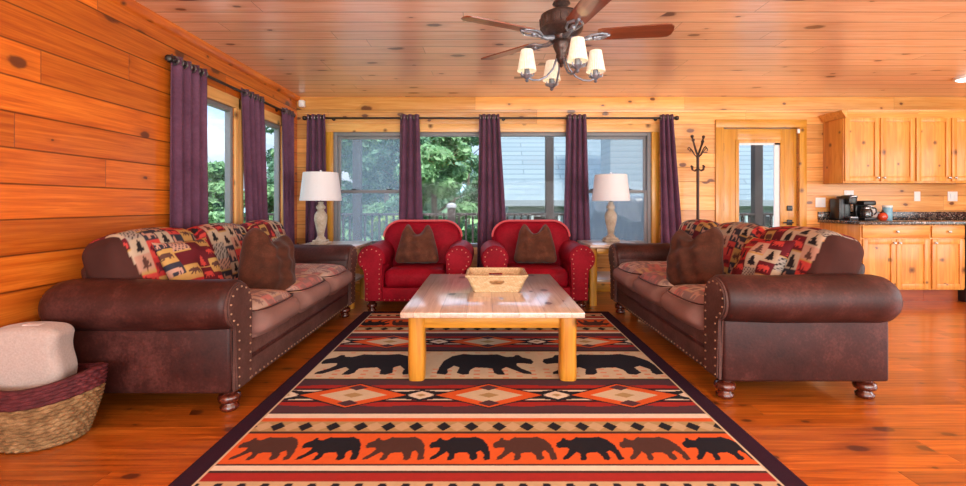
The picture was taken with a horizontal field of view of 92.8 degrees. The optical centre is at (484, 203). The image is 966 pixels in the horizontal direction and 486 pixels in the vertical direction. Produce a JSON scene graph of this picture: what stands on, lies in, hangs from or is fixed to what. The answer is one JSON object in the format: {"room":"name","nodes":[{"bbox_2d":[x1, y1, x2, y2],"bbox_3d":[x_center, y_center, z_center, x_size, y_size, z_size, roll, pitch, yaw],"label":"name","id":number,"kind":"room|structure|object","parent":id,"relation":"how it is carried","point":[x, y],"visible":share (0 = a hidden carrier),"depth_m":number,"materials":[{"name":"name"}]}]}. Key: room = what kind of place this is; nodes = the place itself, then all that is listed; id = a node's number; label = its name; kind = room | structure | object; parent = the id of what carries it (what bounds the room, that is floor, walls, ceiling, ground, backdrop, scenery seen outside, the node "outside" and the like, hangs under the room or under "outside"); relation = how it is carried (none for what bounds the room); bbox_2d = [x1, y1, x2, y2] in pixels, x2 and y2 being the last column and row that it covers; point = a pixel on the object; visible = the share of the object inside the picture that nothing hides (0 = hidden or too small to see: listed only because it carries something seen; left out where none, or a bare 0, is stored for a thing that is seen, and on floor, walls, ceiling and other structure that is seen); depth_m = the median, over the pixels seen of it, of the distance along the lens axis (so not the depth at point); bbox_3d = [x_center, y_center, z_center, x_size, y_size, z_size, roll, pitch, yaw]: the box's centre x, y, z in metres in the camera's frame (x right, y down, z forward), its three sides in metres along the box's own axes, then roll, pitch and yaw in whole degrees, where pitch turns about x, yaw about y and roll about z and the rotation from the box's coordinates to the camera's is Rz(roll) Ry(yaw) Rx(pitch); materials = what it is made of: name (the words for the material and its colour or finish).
{"room":"living room","nodes":[
{"label":"living room","id":0,"kind":"room"},
{"bbox_2d":[0,0,296,327],"bbox_3d":[-2.377,-0.120,1.565,0.075,2.420,8.330,0,0,0],"label":"wall","id":1,"kind":"structure","parent":0,"point":[85,85],"depth_m":2.63,"materials":[{"name":"brown wood"}]},
{"bbox_2d":[110,0,299,101],"bbox_3d":[-2.315,-1.300,1.565,0.050,0.060,8.330,0,0,0],"label":"trim","id":2,"kind":"structure","parent":1,"relation":"attached to","point":[132,6],"depth_m":3.68,"materials":[{"name":"wood"}]},
{"bbox_2d":[207,98,232,222],"bbox_3d":[-2.371,-0.177,3.920,0.054,1.435,0.720,0,0,0],"label":"window","id":3,"kind":"structure","parent":1,"relation":"in","point":[228,110],"depth_m":4.24,"materials":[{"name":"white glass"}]},
{"bbox_2d":[207,85,240,109],"bbox_3d":[-2.329,-0.945,3.920,0.022,0.100,0.900,0,0,0],"label":"trim","id":4,"kind":"structure","parent":1,"relation":"attached to","point":[217,95],"depth_m":4.08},
{"bbox_2d":[165,54,295,117],"bbox_3d":[-2.299,-1.055,4.410,0.081,0.060,2.200,0,0,0],"label":"curtain rod","id":5,"kind":"object","parent":1,"relation":"attached to","point":[169,58],"visible":0.64,"depth_m":3.98,"materials":[{"name":"brown metal"}]},
{"bbox_2d":[170,54,208,228],"bbox_3d":[-2.282,-0.033,3.547,0.070,2.125,0.442,0,0,0],"label":"curtain","id":6,"kind":"object","parent":5,"relation":"hanging from","point":[188,95],"visible":0.62,"depth_m":3.52,"materials":[{"name":"purple fabric"}]},
{"bbox_2d":[240,88,267,221],"bbox_3d":[-2.282,-0.033,4.585,0.070,2.125,0.522,0,0,0],"label":"curtain","id":7,"kind":"object","parent":5,"relation":"hanging from","point":[253,117],"visible":0.68,"depth_m":4.54,"materials":[{"name":"purple fabric"}]},
{"bbox_2d":[281,107,294,243],"bbox_3d":[-2.282,-0.033,5.339,0.070,2.125,0.291,0,0,0],"label":"curtain","id":8,"kind":"object","parent":5,"relation":"hanging from","point":[287,119],"visible":0.78,"depth_m":5.34,"materials":[{"name":"purple fabric"}]},
{"bbox_2d":[234,108,239,224],"bbox_3d":[-2.329,-0.142,4.315,0.022,1.505,0.070,0,0,0],"label":"trim","id":9,"kind":"structure","parent":1,"relation":"attached to","point":[236,111],"depth_m":4.29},
{"bbox_2d":[240,110,243,223],"bbox_3d":[-2.329,-0.142,4.385,0.022,1.505,0.070,0,0,0],"label":"trim","id":10,"kind":"structure","parent":1,"relation":"attached to","point":[241,139],"depth_m":4.38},
{"bbox_2d":[239,100,281,125],"bbox_3d":[-2.329,-0.945,4.845,0.022,0.100,1.030,0,0,0],"label":"trim","id":11,"kind":"structure","parent":1,"relation":"attached to","point":[269,116],"depth_m":5.02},
{"bbox_2d":[265,120,279,221],"bbox_3d":[-2.371,-0.177,4.845,0.054,1.435,0.850,0,0,0],"label":"window","id":12,"kind":"structure","parent":1,"relation":"in","point":[275,127],"depth_m":5.22,"materials":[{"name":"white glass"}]},
{"bbox_2d":[281,126,283,226],"bbox_3d":[-2.329,-0.142,5.305,0.022,1.505,0.070,0,0,0],"label":"trim","id":13,"kind":"structure","parent":1,"relation":"attached to","point":[282,216],"depth_m":5.27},
{"bbox_2d":[0,292,965,485],"bbox_3d":[2.330,1.150,1.565,9.660,0.120,8.650,0,0,0],"label":"floor","id":14,"kind":"structure","parent":0,"point":[912,432],"depth_m":2.32,"materials":[{"name":"wood"}]},
{"bbox_2d":[0,362,107,453],"bbox_3d":[-2.055,0.923,2.140,0.506,0.325,0.383,0,0,-1],"label":"wicker basket","id":15,"kind":"object","parent":14,"relation":"on","point":[59,412],"visible":0.84,"depth_m":2.02,"materials":[{"name":"wicker"}]},
{"bbox_2d":[0,321,77,390],"bbox_3d":[-2.097,0.809,2.137,0.330,0.514,0.165,0,0,-10],"label":"blanket","id":16,"kind":"object","parent":15,"relation":"on","point":[38,353],"visible":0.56,"depth_m":2.07,"materials":[{"name":"white fabric"}]},
{"bbox_2d":[38,220,356,411],"bbox_3d":[-1.732,0.616,3.440,1.048,0.948,2.350,0,0,0],"label":"sofa","id":17,"kind":"object","parent":14,"relation":"on","point":[154,333],"visible":0.74,"depth_m":2.35,"materials":[{"name":"brown leather"}]},
{"bbox_2d":[82,227,195,279],"bbox_3d":[-2.002,0.408,2.765,0.407,0.531,0.672,0,0,0],"label":"cushion","id":18,"kind":"object","parent":17,"relation":"on","point":[128,254],"depth_m":2.49,"materials":[{"name":"fabric"}]},
{"bbox_2d":[151,237,223,279],"bbox_3d":[-1.779,0.397,2.812,0.217,0.356,0.421,0,0,8],"label":"throw pillow","id":19,"kind":"object","parent":17,"relation":"on","point":[190,260],"visible":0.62,"depth_m":2.73,"materials":[{"name":"fabric"}]},
{"bbox_2d":[186,223,246,278],"bbox_3d":[-2.008,0.408,3.440,0.408,0.532,0.672,0,0,0],"label":"cushion","id":20,"kind":"object","parent":17,"relation":"on","point":[225,240],"depth_m":3.31,"materials":[{"name":"fabric"}]},
{"bbox_2d":[240,220,285,240],"bbox_3d":[-2.002,0.408,4.115,0.405,0.532,0.672,0,0,0],"label":"cushion","id":21,"kind":"object","parent":17,"relation":"on","point":[274,229],"depth_m":4.04,"materials":[{"name":"fabric"}]},
{"bbox_2d":[238,228,295,290],"bbox_3d":[-1.506,0.415,3.182,0.312,0.502,0.464,0,0,19],"label":"throw pillow","id":22,"kind":"object","parent":17,"relation":"on","point":[264,263],"visible":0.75,"depth_m":3.08,"materials":[{"name":"leather"}]},
{"bbox_2d":[250,289,299,337],"bbox_3d":[-1.589,0.674,2.833,0.756,0.288,0.591,0,0,0],"label":"seat cushion","id":23,"kind":"object","parent":17,"relation":"on","point":[274,311],"depth_m":2.77,"materials":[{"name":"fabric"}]},
{"bbox_2d":[235,274,329,312],"bbox_3d":[-1.589,0.673,3.440,0.758,0.294,0.592,0,0,0],"label":"seat cushion","id":24,"kind":"object","parent":17,"relation":"on","point":[311,291],"depth_m":3.36,"materials":[{"name":"fabric"}]},
{"bbox_2d":[295,263,352,294],"bbox_3d":[-1.587,0.674,4.047,0.758,0.288,0.591,0,0,0],"label":"seat cushion","id":25,"kind":"object","parent":17,"relation":"on","point":[339,276],"depth_m":3.96,"materials":[{"name":"fabric"}]},
{"bbox_2d":[305,241,371,308],"bbox_3d":[-1.660,0.762,5.070,0.660,0.655,0.660,0,0,0],"label":"end table","id":26,"kind":"object","parent":14,"relation":"on","point":[358,244],"visible":0.12,"depth_m":5.21,"materials":[{"name":"brown wood"}]},
{"bbox_2d":[299,170,341,244],"bbox_3d":[-1.770,0.033,4.960,0.431,0.803,0.431,0,0,0],"label":"table lamp","id":27,"kind":"object","parent":26,"relation":"on","point":[320,186],"visible":1,"depth_m":4.82,"materials":[{"name":"fabric"}]},
{"bbox_2d":[358,220,473,310],"bbox_3d":[-0.705,0.634,4.994,1.163,0.912,0.832,0,0,0],"label":"armchair","id":28,"kind":"object","parent":14,"relation":"on","point":[385,279],"visible":0.75,"depth_m":4.61,"materials":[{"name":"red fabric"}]},
{"bbox_2d":[385,263,445,286],"bbox_3d":[-0.705,0.755,4.905,0.622,0.234,0.640,0,0,0],"label":"seat cushion","id":29,"kind":"object","parent":28,"relation":"on","point":[396,274],"depth_m":4.61,"materials":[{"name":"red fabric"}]},
{"bbox_2d":[395,224,438,262],"bbox_3d":[-0.720,0.427,4.918,0.458,0.414,0.290,0,0,3],"label":"throw pillow","id":30,"kind":"object","parent":28,"relation":"on","point":[412,248],"visible":1,"depth_m":4.83,"materials":[{"name":"leather"}]},
{"bbox_2d":[386,222,459,265],"bbox_3d":[-0.705,0.477,5.161,0.850,0.545,0.202,0,0,0],"label":"cushion","id":31,"kind":"object","parent":28,"relation":"on","point":[446,234],"depth_m":5.16,"materials":[{"name":"red fabric"}]},
{"bbox_2d":[168,311,807,485],"bbox_3d":[0.011,1.083,3.094,2.449,0.012,3.043,0,0,0],"label":"area rug","id":32,"kind":"object","parent":14,"relation":"on","point":[491,406],"visible":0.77,"depth_m":2.28,"materials":[{"name":"fabric"}]},
{"bbox_2d":[400,274,584,380],"bbox_3d":[0.045,0.858,3.450,1.090,0.440,1.490,0,0,0],"label":"coffee table","id":33,"kind":"object","parent":32,"relation":"on","point":[443,300],"visible":0.99,"depth_m":2.83,"materials":[{"name":"brown wood"}]},
{"bbox_2d":[465,267,527,291],"bbox_3d":[0.085,0.572,3.470,0.452,0.131,0.418,0,0,0],"label":"wicker tray","id":34,"kind":"object","parent":33,"relation":"on","point":[512,279],"visible":1,"depth_m":3.30,"materials":[{"name":"wicker"}]},
{"bbox_2d":[480,220,594,310],"bbox_3d":[0.529,0.634,5.004,1.163,0.912,0.832,0,0,-1],"label":"armchair","id":35,"kind":"object","parent":14,"relation":"on","point":[574,261],"visible":0.5,"depth_m":4.69,"materials":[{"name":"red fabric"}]},
{"bbox_2d":[494,222,567,265],"bbox_3d":[0.524,0.477,5.171,0.850,0.545,0.202,0,0,-2],"label":"cushion","id":36,"kind":"object","parent":35,"relation":"on","point":[506,234],"depth_m":5.17,"materials":[{"name":"red fabric"}]},
{"bbox_2d":[514,224,556,262],"bbox_3d":[0.534,0.426,4.931,0.452,0.414,0.290,0,0,-1],"label":"throw pillow","id":37,"kind":"object","parent":35,"relation":"on","point":[539,247],"visible":1,"depth_m":4.83,"materials":[{"name":"leather"}]},
{"bbox_2d":[507,263,567,286],"bbox_3d":[0.531,0.755,4.915,0.622,0.234,0.640,0,0,-2],"label":"seat cushion","id":38,"kind":"object","parent":35,"relation":"on","point":[559,271],"depth_m":4.66,"materials":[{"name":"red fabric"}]},
{"bbox_2d":[577,240,632,305],"bbox_3d":[1.400,0.762,5.230,0.565,0.655,0.700,0,0,0],"label":"end table","id":39,"kind":"object","parent":14,"relation":"on","point":[597,246],"visible":0.26,"depth_m":4.93,"materials":[{"name":"brown wood"}]},
{"bbox_2d":[597,271,609,281],"bbox_3d":[1.400,0.825,5.230,0.445,0.030,0.600,0,0,0],"label":"shelf","id":40,"kind":"object","parent":39,"relation":"attached to","point":[602,276],"depth_m":5.14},
{"bbox_2d":[592,172,629,241],"bbox_3d":[1.455,0.033,5.320,0.431,0.803,0.431,0,0,0],"label":"table lamp","id":41,"kind":"object","parent":39,"relation":"on","point":[610,187],"visible":1,"depth_m":5.18,"materials":[{"name":"fabric"}]},
{"bbox_2d":[687,135,707,218],"bbox_3d":[2.545,0.132,5.500,0.320,1.916,0.320,0,0,0],"label":"coat rack","id":42,"kind":"object","parent":14,"relation":"on","point":[698,154],"visible":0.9,"depth_m":5.49,"materials":[{"name":"brown metal"}]},
{"bbox_2d":[608,219,902,398],"bbox_3d":[1.732,0.616,3.600,1.048,0.948,2.350,0,0,0],"label":"sofa","id":43,"kind":"object","parent":14,"relation":"on","point":[824,318],"visible":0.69,"depth_m":2.51,"materials":[{"name":"brown leather"}]},
{"bbox_2d":[613,261,666,291],"bbox_3d":[1.589,0.674,4.207,0.756,0.288,0.591,0,0,0],"label":"seat cushion","id":44,"kind":"object","parent":43,"relation":"on","point":[625,273],"depth_m":4.12,"materials":[{"name":"fabric"}]},
{"bbox_2d":[633,271,673,306],"bbox_3d":[1.589,0.673,3.600,0.758,0.294,0.592,0,0,0],"label":"seat cushion","id":45,"kind":"object","parent":43,"relation":"on","point":[650,286],"depth_m":3.52,"materials":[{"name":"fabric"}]},
{"bbox_2d":[661,284,705,329],"bbox_3d":[1.587,0.674,2.993,0.758,0.288,0.591,0,0,0],"label":"seat cushion","id":46,"kind":"object","parent":43,"relation":"on","point":[683,305],"depth_m":2.93,"materials":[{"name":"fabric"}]},
{"bbox_2d":[666,227,723,285],"bbox_3d":[1.523,0.402,3.321,0.310,0.477,0.431,0,0,-33],"label":"throw pillow","id":47,"kind":"object","parent":43,"relation":"on","point":[690,260],"visible":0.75,"depth_m":3.23,"materials":[{"name":"leather"}]},
{"bbox_2d":[679,219,720,238],"bbox_3d":[2.002,0.408,4.275,0.407,0.531,0.672,0,0,0],"label":"cushion","id":48,"kind":"object","parent":43,"relation":"on","point":[694,227],"depth_m":4.15,"materials":[{"name":"fabric"}]},
{"bbox_2d":[717,222,768,273],"bbox_3d":[2.008,0.408,3.600,0.408,0.532,0.672,0,0,0],"label":"cushion","id":49,"kind":"object","parent":43,"relation":"on","point":[735,234],"depth_m":3.46,"materials":[{"name":"fabric"}]},
{"bbox_2d":[731,235,796,274],"bbox_3d":[1.779,0.397,2.993,0.218,0.356,0.420,0,0,-8],"label":"throw pillow","id":50,"kind":"object","parent":43,"relation":"on","point":[757,256],"visible":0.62,"depth_m":2.92,"materials":[{"name":"fabric"}]},
{"bbox_2d":[760,226,863,274],"bbox_3d":[2.002,0.408,2.925,0.405,0.532,0.672,0,0,0],"label":"cushion","id":51,"kind":"object","parent":43,"relation":"on","point":[815,250],"depth_m":2.65,"materials":[{"name":"fabric"}]},
{"bbox_2d":[820,223,929,300],"bbox_3d":[4.553,0.660,5.395,0.765,0.860,0.668,0,0,0],"label":"base cabinet","id":52,"kind":"object","parent":14,"relation":"on","point":[899,254],"visible":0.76,"depth_m":5.09,"materials":[{"name":"brown wood"}]},
{"bbox_2d":[923,225,964,300],"bbox_3d":[5.131,0.660,5.395,0.388,0.860,0.668,0,0,0],"label":"base cabinet","id":53,"kind":"object","parent":14,"relation":"on","point":[946,242],"visible":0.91,"depth_m":5.09,"materials":[{"name":"brown wood"}]},
{"bbox_2d":[958,225,965,301],"bbox_3d":[5.630,0.665,5.375,0.600,0.850,0.689,0,0,0],"label":"dishwasher","id":54,"kind":"object","parent":14,"relation":"on","point":[961,293],"visible":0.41,"depth_m":5.11,"materials":[{"name":"black plastic"}]},
{"bbox_3d":[6.465,0.660,5.390,1.050,0.860,0.659,0,0,0],"label":"base cabinet","id":55,"kind":"object","parent":14,"relation":"on","visible":0},
{"bbox_2d":[818,212,965,224],"bbox_3d":[5.565,0.162,5.404,2.850,0.135,0.649,0,0,0],"label":"countertop","id":56,"kind":"structure","parent":55,"relation":"on","point":[899,218],"depth_m":5.71,"materials":[{"name":"stone"}]},
{"bbox_2d":[830,195,858,219],"bbox_3d":[4.340,0.043,5.559,0.185,0.300,0.232,0,0,0],"label":"pod coffee maker","id":57,"kind":"object","parent":56,"relation":"on","point":[840,205],"visible":0.99,"depth_m":5.53,"materials":[{"name":"black plastic"}]},
{"bbox_2d":[853,201,876,219],"bbox_3d":[4.575,0.076,5.537,0.153,0.233,0.198,0,0,0],"label":"drip coffee maker","id":58,"kind":"object","parent":56,"relation":"on","point":[861,210],"visible":0.91,"depth_m":5.48,"materials":[{"name":"black plastic"}]},
{"bbox_2d":[882,205,892,219],"bbox_3d":[4.855,0.103,5.550,0.100,0.178,0.100,0,0,0],"label":"canister","id":59,"kind":"object","parent":56,"relation":"on","point":[888,209],"visible":0.86,"depth_m":5.51,"materials":[{"name":"ceramic"}]},
{"bbox_2d":[135,0,965,96],"bbox_3d":[2.330,-1.405,1.565,9.660,0.150,8.650,0,0,0],"label":"ceiling","id":60,"kind":"structure","parent":0,"point":[310,48],"depth_m":3.86,"materials":[{"name":"brown wood"}]},
{"bbox_2d":[461,0,674,90],"bbox_3d":[0.491,-1.038,2.795,1.250,0.585,1.244,0,0,0],"label":"ceiling fan","id":61,"kind":"object","parent":60,"relation":"hanging from","point":[562,24],"visible":1,"depth_m":2.75,"materials":[{"name":"brown metal"}]},
{"bbox_2d":[297,112,965,283],"bbox_3d":[2.330,-0.120,5.810,9.660,2.420,0.160,0,0,0],"label":"wall","id":62,"kind":"structure","parent":0,"point":[933,197],"depth_m":5.73,"materials":[{"name":"brown wood"}]},
{"bbox_2d":[326,132,332,240],"bbox_3d":[-1.935,-0.133,5.719,0.090,1.525,0.022,0,0,0],"label":"trim","id":63,"kind":"structure","parent":62,"relation":"attached to","point":[329,135],"depth_m":5.71,"materials":[{"name":"brown wood"}]},
{"bbox_2d":[333,132,399,245],"bbox_3d":[-1.413,-0.177,5.780,0.955,1.435,0.100,0,0,0],"label":"window","id":64,"kind":"structure","parent":62,"relation":"in","point":[337,136],"depth_m":5.75,"materials":[{"name":"black metal"}]},
{"bbox_2d":[420,132,478,246],"bbox_3d":[-0.435,-0.177,5.782,0.980,1.435,0.096,0,0,0],"label":"window","id":65,"kind":"structure","parent":62,"relation":"in","point":[422,134],"depth_m":5.74,"materials":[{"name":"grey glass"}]},
{"bbox_2d":[355,284,609,291],"bbox_3d":[0.265,1.040,5.721,5.210,0.100,0.018,0,0,0],"label":"baseboard","id":66,"kind":"structure","parent":62,"relation":"attached to","point":[600,287],"depth_m":5.71,"materials":[{"name":"brown wood"}]},
{"bbox_2d":[302,116,678,120],"bbox_3d":[0.070,-1.055,5.672,4.620,0.060,0.114,0,0,0],"label":"curtain rod","id":67,"kind":"object","parent":62,"relation":"attached to","point":[303,117],"visible":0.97,"depth_m":5.63,"materials":[{"name":"brown metal"}]},
{"bbox_2d":[305,114,327,242],"bbox_3d":[-2.060,-0.033,5.629,0.292,2.125,0.070,0,0,0],"label":"curtain","id":68,"kind":"object","parent":67,"relation":"hanging from","point":[316,139],"visible":0.56,"depth_m":5.61,"materials":[{"name":"purple fabric"}]},
{"bbox_2d":[399,114,422,219],"bbox_3d":[-0.906,-0.033,5.629,0.344,2.125,0.071,0,0,0],"label":"curtain","id":69,"kind":"object","parent":67,"relation":"hanging from","point":[410,179],"visible":0.68,"depth_m":5.61,"materials":[{"name":"purple fabric"}]},
{"bbox_2d":[477,114,505,266],"bbox_3d":[0.105,-0.033,5.629,0.412,2.125,0.070,0,0,0],"label":"curtain","id":70,"kind":"object","parent":67,"relation":"hanging from","point":[491,197],"visible":0.78,"depth_m":5.61,"materials":[{"name":"purple fabric"}]},
{"bbox_2d":[564,114,590,287],"bbox_3d":[1.130,-0.033,5.629,0.374,2.125,0.070,0,0,0],"label":"curtain","id":71,"kind":"object","parent":67,"relation":"hanging from","point":[576,191],"visible":0.78,"depth_m":5.61,"materials":[{"name":"purple fabric"}]},
{"bbox_2d":[659,114,681,242],"bbox_3d":[2.292,-0.033,5.629,0.313,2.125,0.071,0,0,0],"label":"curtain","id":72,"kind":"object","parent":67,"relation":"hanging from","point":[671,221],"visible":0.79,"depth_m":5.61,"materials":[{"name":"purple fabric"}]},
{"bbox_2d":[325,124,659,131],"bbox_3d":[0.090,-0.945,5.719,4.180,0.100,0.022,0,0,0],"label":"trim","id":73,"kind":"structure","parent":62,"relation":"attached to","point":[328,127],"depth_m":5.71,"materials":[{"name":"wood"}]},
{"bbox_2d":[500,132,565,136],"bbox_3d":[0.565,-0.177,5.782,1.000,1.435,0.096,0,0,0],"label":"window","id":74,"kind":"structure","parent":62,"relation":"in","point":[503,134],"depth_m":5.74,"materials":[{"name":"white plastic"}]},
{"bbox_2d":[587,132,650,242],"bbox_3d":[1.573,-0.177,5.780,0.995,1.435,0.100,0,0,0],"label":"window","id":75,"kind":"structure","parent":62,"relation":"in","point":[646,136],"depth_m":5.74,"materials":[{"name":"black metal"}]},
{"bbox_2d":[297,97,965,111],"bbox_3d":[2.330,-1.235,5.721,9.340,0.190,0.018,0,0,0],"label":"trim","id":76,"kind":"structure","parent":62,"relation":"attached to","point":[312,104],"depth_m":5.71,"materials":[{"name":"brown wood"}]},
{"bbox_2d":[651,132,658,242],"bbox_3d":[2.115,-0.133,5.719,0.090,1.525,0.022,0,0,0],"label":"trim","id":77,"kind":"structure","parent":62,"relation":"attached to","point":[654,135],"depth_m":5.71,"materials":[{"name":"brown wood"}]},
{"bbox_2d":[715,127,723,223],"bbox_3d":[2.915,0.070,5.719,0.100,2.040,0.022,0,0,0],"label":"trim","id":78,"kind":"structure","parent":62,"relation":"attached to","point":[719,131],"depth_m":5.71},
{"bbox_2d":[724,129,795,226],"bbox_3d":[3.430,0.070,5.735,0.929,2.020,0.120,0,0,0],"label":"door","id":79,"kind":"structure","parent":62,"relation":"in","point":[783,141],"depth_m":5.75,"materials":[{"name":"brown wood"}]},
{"bbox_2d":[715,119,806,127],"bbox_3d":[3.430,-1.000,5.718,1.130,0.100,0.024,0,0,0],"label":"trim","id":80,"kind":"structure","parent":62,"relation":"attached to","point":[725,123],"depth_m":5.71,"materials":[{"name":"brown wood"}]},
{"bbox_2d":[799,127,806,226],"bbox_3d":[3.950,0.070,5.719,0.090,2.040,0.022,0,0,0],"label":"trim","id":81,"kind":"structure","parent":62,"relation":"attached to","point":[803,130],"depth_m":5.71,"materials":[{"name":"brown wood"}]},
{"bbox_2d":[819,110,918,183],"bbox_3d":[4.595,-0.671,5.535,0.900,0.848,0.389,0,0,0],"label":"upper cabinet","id":82,"kind":"object","parent":62,"relation":"attached to","point":[860,146],"visible":1,"depth_m":5.39,"materials":[{"name":"brown wood"}]},
{"bbox_2d":[818,212,965,219],"bbox_3d":[5.565,0.143,5.718,2.850,0.099,0.021,0,0,0],"label":"backsplash","id":83,"kind":"structure","parent":62,"relation":"attached to","point":[821,215],"depth_m":5.71,"materials":[{"name":"stone"}]},
{"bbox_2d":[903,110,965,183],"bbox_3d":[5.463,-0.671,5.535,0.833,0.848,0.389,0,0,0],"label":"upper cabinet","id":84,"kind":"object","parent":62,"relation":"attached to","point":[940,135],"visible":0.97,"depth_m":5.39,"materials":[{"name":"brown wood"}]},
{"label":"outside","id":85,"kind":"structure","parent":0,"visible":0},
{"bbox_2d":[362,217,477,240],"bbox_3d":[0.000,3.340,38.700,180.000,0.100,162.600,0,0,0],"label":"lawn","id":86,"kind":"structure","parent":85,"point":[476,220],"depth_m":77.61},
{"bbox_2d":[208,160,224,213],"bbox_3d":[-9.739,0.952,15.920,3.167,4.887,2.648,0,0,0],"label":"leafy tree","id":87,"kind":"object","parent":86,"relation":"on","point":[216,170],"visible":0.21,"depth_m":15.47,"materials":[{"name":"green plant"}]},
{"bbox_2d":[208,210,244,223],"bbox_3d":[-6.503,1.763,11.459,2.003,3.270,1.693,0,0,-35],"label":"leafy tree","id":88,"kind":"object","parent":86,"relation":"on","point":[218,216],"visible":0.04,"depth_m":11.03,"materials":[{"name":"green plant"}]},
{"bbox_2d":[244,185,273,222],"bbox_3d":[-7.260,1.369,15.022,2.354,4.055,2.358,0,0,-34],"label":"leafy tree","id":89,"kind":"object","parent":86,"relation":"on","point":[270,202],"visible":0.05,"depth_m":14.75,"materials":[{"name":"green plant"}]},
{"bbox_2d":[266,159,273,185],"bbox_3d":[-11.713,0.393,25.405,4.225,6.003,4.023,0,0,22],"label":"leafy tree","id":90,"kind":"object","parent":86,"relation":"on","point":[270,171],"visible":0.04,"depth_m":24.84,"materials":[{"name":"green plant"}]},
{"bbox_2d":[270,139,383,240],"bbox_3d":[-5.107,-0.558,15.275,4.197,7.903,4.278,0,0,0],"label":"leafy tree","id":91,"kind":"object","parent":86,"relation":"on","point":[346,143],"visible":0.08,"depth_m":15.07,"materials":[{"name":"green plant"}]},
{"bbox_2d":[341,170,371,231],"bbox_3d":[-7.819,-1.709,25.608,4.501,10.202,4.921,0,0,24],"label":"leafy tree","id":92,"kind":"object","parent":86,"relation":"on","point":[346,183],"visible":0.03,"depth_m":26.02,"materials":[{"name":"green plant"}]},
{"bbox_2d":[342,171,383,238],"bbox_3d":[-9.072,-3.104,33.217,4.998,12.992,4.931,0,0,21],"label":"leafy tree","id":93,"kind":"object","parent":86,"relation":"on","point":[374,199],"visible":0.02,"depth_m":32.44,"materials":[{"name":"green plant"}]},
{"bbox_2d":[368,212,398,239],"bbox_3d":[-2.260,1.794,11.683,2.328,3.207,2.194,0,0,0],"label":"leafy tree","id":94,"kind":"object","parent":86,"relation":"on","point":[390,218],"visible":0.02,"depth_m":11.54,"materials":[{"name":"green plant"}]},
{"bbox_2d":[345,137,430,240],"bbox_3d":[-5.494,-1.721,25.143,4.375,10.227,5.027,0,0,34],"label":"leafy tree","id":95,"kind":"object","parent":86,"relation":"on","point":[368,172],"visible":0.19,"depth_m":24.16,"materials":[{"name":"green plant"}]},
{"bbox_2d":[365,137,467,222],"bbox_3d":[-2.972,-1.121,18.594,3.418,9.027,4.623,0,0,-29],"label":"leafy tree","id":96,"kind":"object","parent":86,"relation":"on","point":[386,159],"visible":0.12,"depth_m":17.91,"materials":[{"name":"green plant"}]},
{"bbox_2d":[377,137,477,230],"bbox_3d":[-1.333,0.550,13.219,3.124,5.687,3.237,0,0,-24],"label":"leafy tree","id":97,"kind":"object","parent":86,"relation":"on","point":[441,178],"visible":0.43,"depth_m":13.10,"materials":[{"name":"green plant"}]},
{"bbox_2d":[424,137,478,230],"bbox_3d":[-1.965,-2.960,29.176,5.892,12.704,4.884,0,0,-16],"label":"leafy tree","id":98,"kind":"object","parent":86,"relation":"on","point":[474,161],"visible":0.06,"depth_m":28.16,"materials":[{"name":"green plant"}]},
{"bbox_2d":[453,137,477,242],"bbox_3d":[-1.405,-1.697,21.404,3.772,10.178,3.384,0,0,-44],"label":"leafy tree","id":99,"kind":"object","parent":86,"relation":"on","point":[472,197],"visible":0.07,"depth_m":21.27,"materials":[{"name":"green plant"}]},
{"bbox_2d":[455,149,478,227],"bbox_3d":[-1.141,-3.509,35.238,5.049,13.802,5.878,0,0,27],"label":"leafy tree","id":100,"kind":"object","parent":86,"relation":"on","point":[468,182],"visible":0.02,"depth_m":35.40,"materials":[{"name":"green plant"}]},
{"bbox_2d":[501,137,772,227],"bbox_3d":[8.225,-1.010,21.000,15.550,8.600,13.400,0,0,0],"label":"neighbor house","id":101,"kind":"structure","parent":86,"relation":"on","point":[523,158],"depth_m":16.10,"materials":[{"name":"blue"}]},
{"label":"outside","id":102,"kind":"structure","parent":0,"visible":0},
{"bbox_3d":[2.000,1.195,7.446,16.000,0.110,3.108,0,0,0],"label":"floor","id":103,"kind":"structure","parent":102,"visible":0},
{"bbox_2d":[352,139,361,240],"bbox_3d":[-2.440,-0.460,8.800,0.206,3.200,0.206,0,0,38],"label":"post","id":104,"kind":"object","parent":103,"relation":"on","point":[356,143],"visible":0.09,"depth_m":8.72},
{"bbox_2d":[268,213,351,240],"bbox_3d":[-3.370,0.618,8.800,1.708,0.885,0.120,0,0,0],"label":"deck railing","id":105,"kind":"object","parent":104,"relation":"attached to","point":[269,214],"visible":0.19,"depth_m":8.78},
{"bbox_2d":[446,203,456,222],"bbox_3d":[-0.640,0.557,8.800,0.200,1.165,0.200,0,0,0],"label":"post","id":106,"kind":"object","parent":103,"relation":"on","point":[451,207],"visible":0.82,"depth_m":8.72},
{"bbox_2d":[361,213,446,240],"bbox_3d":[-1.540,0.618,8.800,1.648,0.885,0.120,0,0,0],"label":"deck railing","id":107,"kind":"object","parent":106,"relation":"attached to","point":[379,215],"visible":0.37,"depth_m":8.78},
{"bbox_2d":[455,213,545,242],"bbox_3d":[0.295,0.618,8.800,1.718,0.885,0.120,0,0,0],"label":"deck railing","id":108,"kind":"object","parent":106,"relation":"attached to","point":[456,214],"visible":0.31,"depth_m":8.74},
{"bbox_2d":[545,137,553,219],"bbox_3d":[1.230,-0.460,8.800,0.206,3.200,0.206,0,0,38],"label":"post","id":109,"kind":"object","parent":103,"relation":"on","point":[549,141],"visible":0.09,"depth_m":8.72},
{"bbox_2d":[589,195,643,240],"bbox_3d":[1.998,0.494,7.046,1.038,1.253,0.649,0,0,0],"label":"covered grill","id":110,"kind":"object","parent":103,"relation":"on","point":[629,226],"visible":0.25,"depth_m":6.76,"materials":[{"name":"fabric"}]},
{"bbox_2d":[751,145,762,225],"bbox_3d":[5.200,-0.460,8.800,0.206,3.200,0.206,0,0,38],"label":"post","id":111,"kind":"object","parent":103,"relation":"on","point":[756,150],"visible":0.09,"depth_m":8.72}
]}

